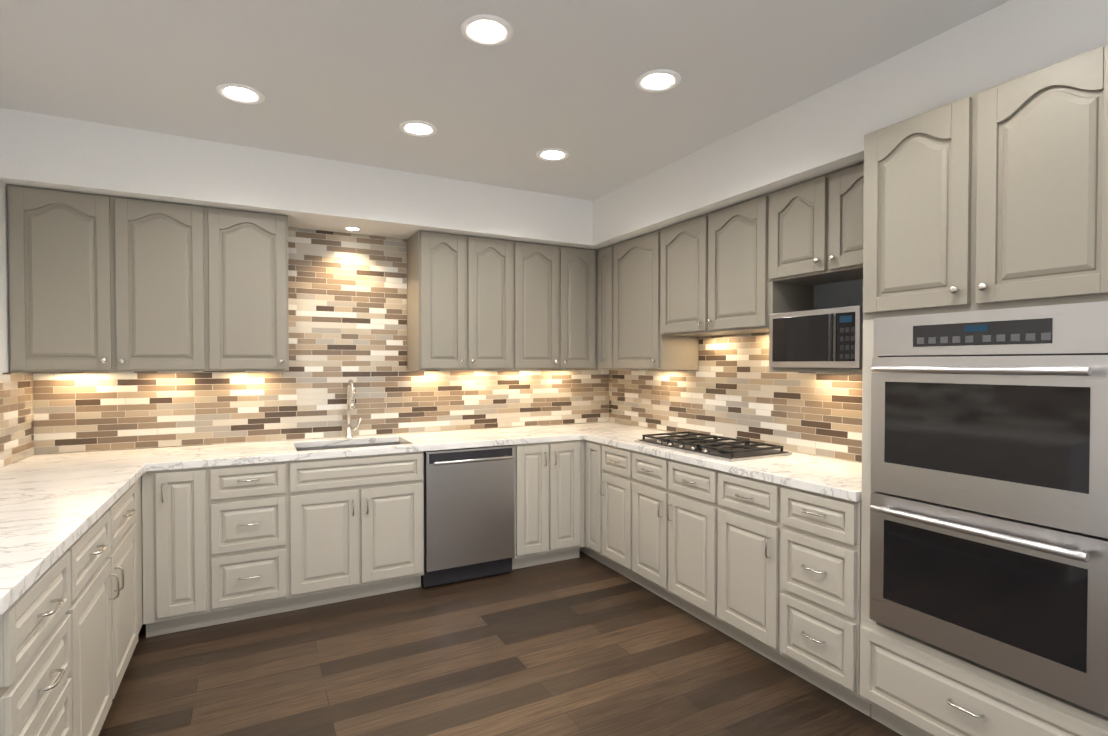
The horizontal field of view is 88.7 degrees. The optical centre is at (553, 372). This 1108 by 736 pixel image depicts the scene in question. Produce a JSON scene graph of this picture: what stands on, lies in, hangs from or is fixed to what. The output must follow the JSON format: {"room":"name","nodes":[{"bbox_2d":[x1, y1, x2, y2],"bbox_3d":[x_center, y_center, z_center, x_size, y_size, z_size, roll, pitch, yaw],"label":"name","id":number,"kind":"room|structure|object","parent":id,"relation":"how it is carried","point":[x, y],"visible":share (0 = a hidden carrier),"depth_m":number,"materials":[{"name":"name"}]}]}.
{"room":"kitchen","nodes":[
{"label":"kitchen","id":0,"kind":"room"},
{"bbox_2d":[0,180,9,372],"bbox_3d":[-1.325,0.097,0.081,0.100,2.650,6.830,0,1,-28],"label":"wall","id":1,"kind":"structure","parent":0,"point":[4,335],"depth_m":2.79,"materials":[{"name":"paint"}]},
{"bbox_2d":[0,372,33,468],"bbox_3d":[-2.300,0.242,2.040,0.008,0.458,2.441,0,1,-28],"label":"backsplash","id":2,"kind":"structure","parent":1,"relation":"attached to","point":[16,421],"depth_m":2.89,"materials":[{"name":"tile"}]},
{"bbox_2d":[33,394,597,454],"bbox_3d":[-1.224,0.036,4.055,4.000,2.650,0.100,0,1,-28],"label":"wall","id":3,"kind":"structure","parent":0,"point":[213,444],"depth_m":3.42,"materials":[{"name":"paint"}]},
{"bbox_2d":[7,185,222,371],"bbox_3d":[-2.391,-0.473,3.173,0.913,0.934,0.348,0,1,-28],"label":"upper cabinet","id":4,"kind":"object","parent":3,"relation":"attached to","point":[100,283],"depth_m":3.01,"materials":[{"name":"paint"}]},
{"bbox_2d":[223,209,288,370],"bbox_3d":[-1.890,-0.477,3.438,0.489,0.934,0.348,0,1,-28],"label":"upper cabinet","id":5,"kind":"object","parent":3,"relation":"attached to","point":[255,244],"depth_m":3.32,"materials":[{"name":"paint"}]},
{"bbox_2d":[33,227,608,454],"bbox_3d":[-1.198,-0.257,4.003,3.782,1.395,0.008,0,1,-28],"label":"backsplash","id":6,"kind":"structure","parent":3,"relation":"attached to","point":[347,301],"depth_m":3.82,"materials":[{"name":"tile"}]},
{"bbox_2d":[407,230,526,369],"bbox_3d":[-0.645,-0.487,4.098,0.752,0.934,0.348,0,1,-28],"label":"upper cabinet","id":7,"kind":"object","parent":3,"relation":"attached to","point":[477,303],"depth_m":3.94,"materials":[{"name":"paint"}]},
{"bbox_2d":[523,242,596,369],"bbox_3d":[-0.082,-0.492,4.396,0.790,0.934,0.348,0,1,-28],"label":"upper cabinet","id":8,"kind":"object","parent":3,"relation":"attached to","point":[560,282],"depth_m":4.28,"materials":[{"name":"paint"}]},
{"bbox_2d":[98,550,901,735],"bbox_3d":[0.398,1.458,1.015,4.000,0.100,7.030,0,1,-28],"label":"floor","id":9,"kind":"structure","parent":0,"point":[583,644],"depth_m":2.60,"materials":[{"name":"brown wood"}]},
{"bbox_2d":[0,534,87,735],"bbox_3d":[-1.610,0.962,1.378,0.593,0.880,0.567,0,1,-28],"label":"base cabinet","id":10,"kind":"object","parent":9,"relation":"on","point":[71,620],"depth_m":1.51,"materials":[{"name":"paint"}]},
{"bbox_2d":[84,478,142,735],"bbox_3d":[-1.964,0.952,2.047,0.593,0.880,1.080,0,1,-28],"label":"base cabinet","id":11,"kind":"object","parent":9,"relation":"on","point":[113,551],"depth_m":2.18,"materials":[{"name":"paint"}]},
{"bbox_2d":[0,462,151,614],"bbox_3d":[-1.877,0.494,1.882,0.600,0.040,1.811,0,1,-28],"label":"countertop","id":12,"kind":"structure","parent":11,"relation":"on","point":[54,508],"depth_m":1.95,"materials":[{"name":"stone"}]},
{"bbox_2d":[140,476,141,519],"bbox_3d":[-2.400,0.940,2.869,0.593,0.880,0.914,0,1,-28],"label":"base cabinet","id":13,"kind":"object","parent":9,"relation":"on","point":[141,476],"depth_m":2.87,"materials":[{"name":"paint"}]},
{"bbox_2d":[142,467,213,637],"bbox_3d":[-2.093,0.935,3.194,0.287,0.880,0.628,0,1,-28],"label":"base cabinet","id":14,"kind":"object","parent":9,"relation":"on","point":[178,581],"depth_m":2.93,"materials":[{"name":"paint"}]},
{"bbox_2d":[210,448,305,624],"bbox_3d":[-1.797,0.932,3.351,0.511,0.880,0.628,0,1,-28],"label":"base cabinet","id":15,"kind":"object","parent":9,"relation":"on","point":[225,544],"depth_m":3.10,"materials":[{"name":"paint"}]},
{"bbox_2d":[512,440,584,569],"bbox_3d":[-0.161,0.919,4.218,0.556,0.880,0.628,0,1,-28],"label":"base cabinet","id":16,"kind":"object","parent":9,"relation":"on","point":[549,477],"depth_m":3.94,"materials":[{"name":"paint"}]},
{"bbox_2d":[0,424,635,470],"bbox_3d":[-1.050,0.466,3.735,3.796,0.040,0.636,0,1,-28],"label":"countertop","id":17,"kind":"structure","parent":16,"relation":"on","point":[199,456],"depth_m":3.36,"materials":[{"name":"stone"}]},
{"bbox_2d":[296,442,401,450],"bbox_3d":[-1.279,0.582,3.602,0.674,0.184,0.419,0,1,-28],"label":"sink basin","id":18,"kind":"object","parent":17,"relation":"in","point":[346,446],"visible":0.12,"depth_m":3.78,"materials":[{"name":"silver metal"}]},
{"bbox_2d":[345,379,360,437],"bbox_3d":[-1.331,0.245,3.783,0.107,0.398,0.210,0,1,-28],"label":"faucet","id":19,"kind":"object","parent":17,"relation":"on","point":[350,397],"visible":1,"depth_m":3.83,"materials":[{"name":"silver metal"}]},
{"bbox_2d":[421,445,514,587],"bbox_3d":[-0.662,0.919,3.913,0.604,0.864,0.681,0,1,-28],"label":"dishwasher","id":20,"kind":"object","parent":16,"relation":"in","point":[469,513],"visible":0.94,"depth_m":3.65,"materials":[{"name":"metal"}]},
{"bbox_2d":[564,422,630,429],"bbox_3d":[0.348,0.455,4.460,0.646,0.040,0.360,0,1,-28],"label":"countertop","id":21,"kind":"structure","parent":16,"relation":"on","point":[600,425],"depth_m":4.61,"materials":[{"name":"stone"}]},
{"bbox_2d":[580,426,861,501],"bbox_3d":[0.980,0.473,3.267,0.646,0.040,2.040,0,1,-28],"label":"countertop","id":22,"kind":"structure","parent":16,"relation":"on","point":[842,479],"depth_m":2.80,"materials":[{"name":"stone"}]},
{"bbox_2d":[635,431,791,461],"bbox_3d":[0.915,0.426,3.378,0.460,0.048,0.830,0,1,-28],"label":"cooktop","id":23,"kind":"object","parent":22,"relation":"in","point":[714,447],"visible":1,"depth_m":3.22,"materials":[{"name":"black metal"}]},
{"bbox_2d":[583,440,594,558],"bbox_3d":[0.562,0.921,4.082,0.628,0.880,0.284,0,1,-28],"label":"base cabinet","id":24,"kind":"object","parent":9,"relation":"on","point":[589,549],"depth_m":4.00,"materials":[{"name":"paint"}]},
{"bbox_2d":[595,442,622,574],"bbox_3d":[0.683,0.924,3.855,0.628,0.880,0.472,0,1,-28],"label":"base cabinet","id":25,"kind":"object","parent":9,"relation":"on","point":[608,459],"depth_m":3.80,"materials":[{"name":"paint"}]},
{"bbox_2d":[623,449,702,620],"bbox_3d":[0.935,0.932,3.379,0.628,0.880,0.874,0,1,-28],"label":"base cabinet","id":26,"kind":"object","parent":9,"relation":"on","point":[663,497],"depth_m":3.27,"materials":[{"name":"paint"}]},
{"bbox_2d":[703,467,762,652],"bbox_3d":[1.183,0.939,2.909,0.628,0.880,0.458,0,1,-28],"label":"base cabinet","id":27,"kind":"object","parent":9,"relation":"on","point":[732,503],"depth_m":2.81,"materials":[{"name":"paint"}]},
{"bbox_2d":[759,481,870,716],"bbox_3d":[1.363,0.944,2.571,0.628,0.880,0.443,0,1,-28],"label":"base cabinet","id":28,"kind":"object","parent":9,"relation":"on","point":[770,571],"depth_m":2.41,"materials":[{"name":"paint"}]},
{"bbox_2d":[859,44,1107,735],"bbox_3d":[1.651,0.235,1.982,0.659,2.314,0.840,0,1,-28],"label":"tall cabinet","id":29,"kind":"object","parent":9,"relation":"on","point":[994,197],"visible":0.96,"depth_m":1.85,"materials":[{"name":"paint"}]},
{"bbox_2d":[870,301,1107,716],"bbox_3d":[1.602,0.376,1.974,0.658,1.159,0.690,0,1,-28],"label":"double oven","id":30,"kind":"object","parent":29,"relation":"in","point":[989,499],"visible":1,"depth_m":1.78,"materials":[{"name":"metal"}]},
{"bbox_2d":[0,0,1009,200],"bbox_3d":[0.398,-1.292,0.973,4.000,0.100,7.030,0,1,-28],"label":"ceiling","id":31,"kind":"structure","parent":0,"point":[355,81],"depth_m":2.37,"materials":[{"name":"paint"}]},
{"bbox_2d":[216,83,264,103],"bbox_3d":[-1.422,-1.262,2.572,0.196,0.008,0.196,0,1,-28],"label":"recessed light","id":32,"kind":"object","parent":31,"relation":"in","point":[240,93],"visible":1,"depth_m":2.56,"materials":[{"name":"white"}]},
{"bbox_2d":[399,120,437,136],"bbox_3d":[-0.706,-1.268,2.951,0.196,0.008,0.196,0,1,-28],"label":"recessed light","id":33,"kind":"object","parent":31,"relation":"in","point":[418,128],"visible":1,"depth_m":2.94,"materials":[{"name":"white"}]},
{"bbox_2d":[460,14,512,46],"bbox_3d":[-0.247,-1.255,2.085,0.196,0.008,0.196,0,1,-28],"label":"recessed light","id":34,"kind":"object","parent":31,"relation":"in","point":[485,30],"visible":1,"depth_m":2.08,"materials":[{"name":"white"}]},
{"bbox_2d":[536,148,568,160],"bbox_3d":[-0.008,-1.274,3.321,0.196,0.008,0.196,0,1,-28],"label":"recessed light","id":35,"kind":"object","parent":31,"relation":"in","point":[552,154],"visible":1,"depth_m":3.31,"materials":[{"name":"white"}]},
{"bbox_2d":[635,69,680,92],"bbox_3d":[0.451,-1.260,2.455,0.196,0.008,0.196,0,1,-28],"label":"recessed light","id":36,"kind":"object","parent":31,"relation":"in","point":[659,80],"visible":1,"depth_m":2.44,"materials":[{"name":"white"}]},
{"bbox_2d":[0,0,1107,249],"bbox_3d":[0.398,-1.076,0.976,3.800,0.333,6.830,0,1,-28],"label":"soffit","id":37,"kind":"structure","parent":0,"point":[824,132],"depth_m":2.98,"materials":[{"name":"paint"}]},
{"bbox_2d":[343,226,361,230],"bbox_3d":[-1.328,-0.948,3.736,0.120,0.006,0.120,0,1,-28],"label":"recessed light","id":38,"kind":"object","parent":37,"relation":"in","point":[352,228],"visible":0.94,"depth_m":3.72,"materials":[{"name":"white"}]},
{"bbox_3d":[2.121,0.069,1.906,0.100,2.650,6.830,0,1,-28],"label":"wall","id":39,"kind":"structure","parent":0,"visible":0},
{"bbox_2d":[597,248,604,368],"bbox_3d":[0.558,-0.491,4.366,0.348,0.934,0.271,0,1,-28],"label":"upper cabinet","id":40,"kind":"object","parent":39,"relation":"attached to","point":[601,252],"depth_m":4.37,"materials":[{"name":"paint"}]},
{"bbox_2d":[605,228,698,369],"bbox_3d":[0.721,-0.486,4.059,0.348,0.934,0.676,0,1,-28],"label":"upper cabinet","id":41,"kind":"object","parent":39,"relation":"attached to","point":[635,339],"depth_m":3.93,"materials":[{"name":"paint"}]},
{"bbox_2d":[609,332,861,462],"bbox_3d":[1.109,0.101,3.703,0.008,0.688,2.691,0,1,-28],"label":"backsplash","id":42,"kind":"structure","parent":39,"relation":"attached to","point":[733,387],"depth_m":3.52,"materials":[{"name":"tile"}]},
{"bbox_2d":[665,191,824,337],"bbox_3d":[1.072,-0.591,3.395,0.348,0.704,0.957,0,1,-28],"label":"upper cabinet","id":43,"kind":"object","parent":39,"relation":"attached to","point":[668,297],"depth_m":3.20,"materials":[{"name":"paint"}]},
{"bbox_2d":[769,306,862,367],"bbox_3d":[1.363,-0.161,2.782,0.358,0.275,0.494,0,1,-28],"label":"microwave","id":44,"kind":"object","parent":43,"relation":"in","point":[827,338],"visible":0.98,"depth_m":2.68,"materials":[{"name":"metal"}]},
{"bbox_2d":[777,162,863,285],"bbox_3d":[1.427,-0.701,2.722,0.348,0.464,0.696,0,1,-28],"label":"upper cabinet","id":45,"kind":"object","parent":39,"relation":"attached to","point":[820,219],"depth_m":2.68,"materials":[{"name":"paint"}]}
]}

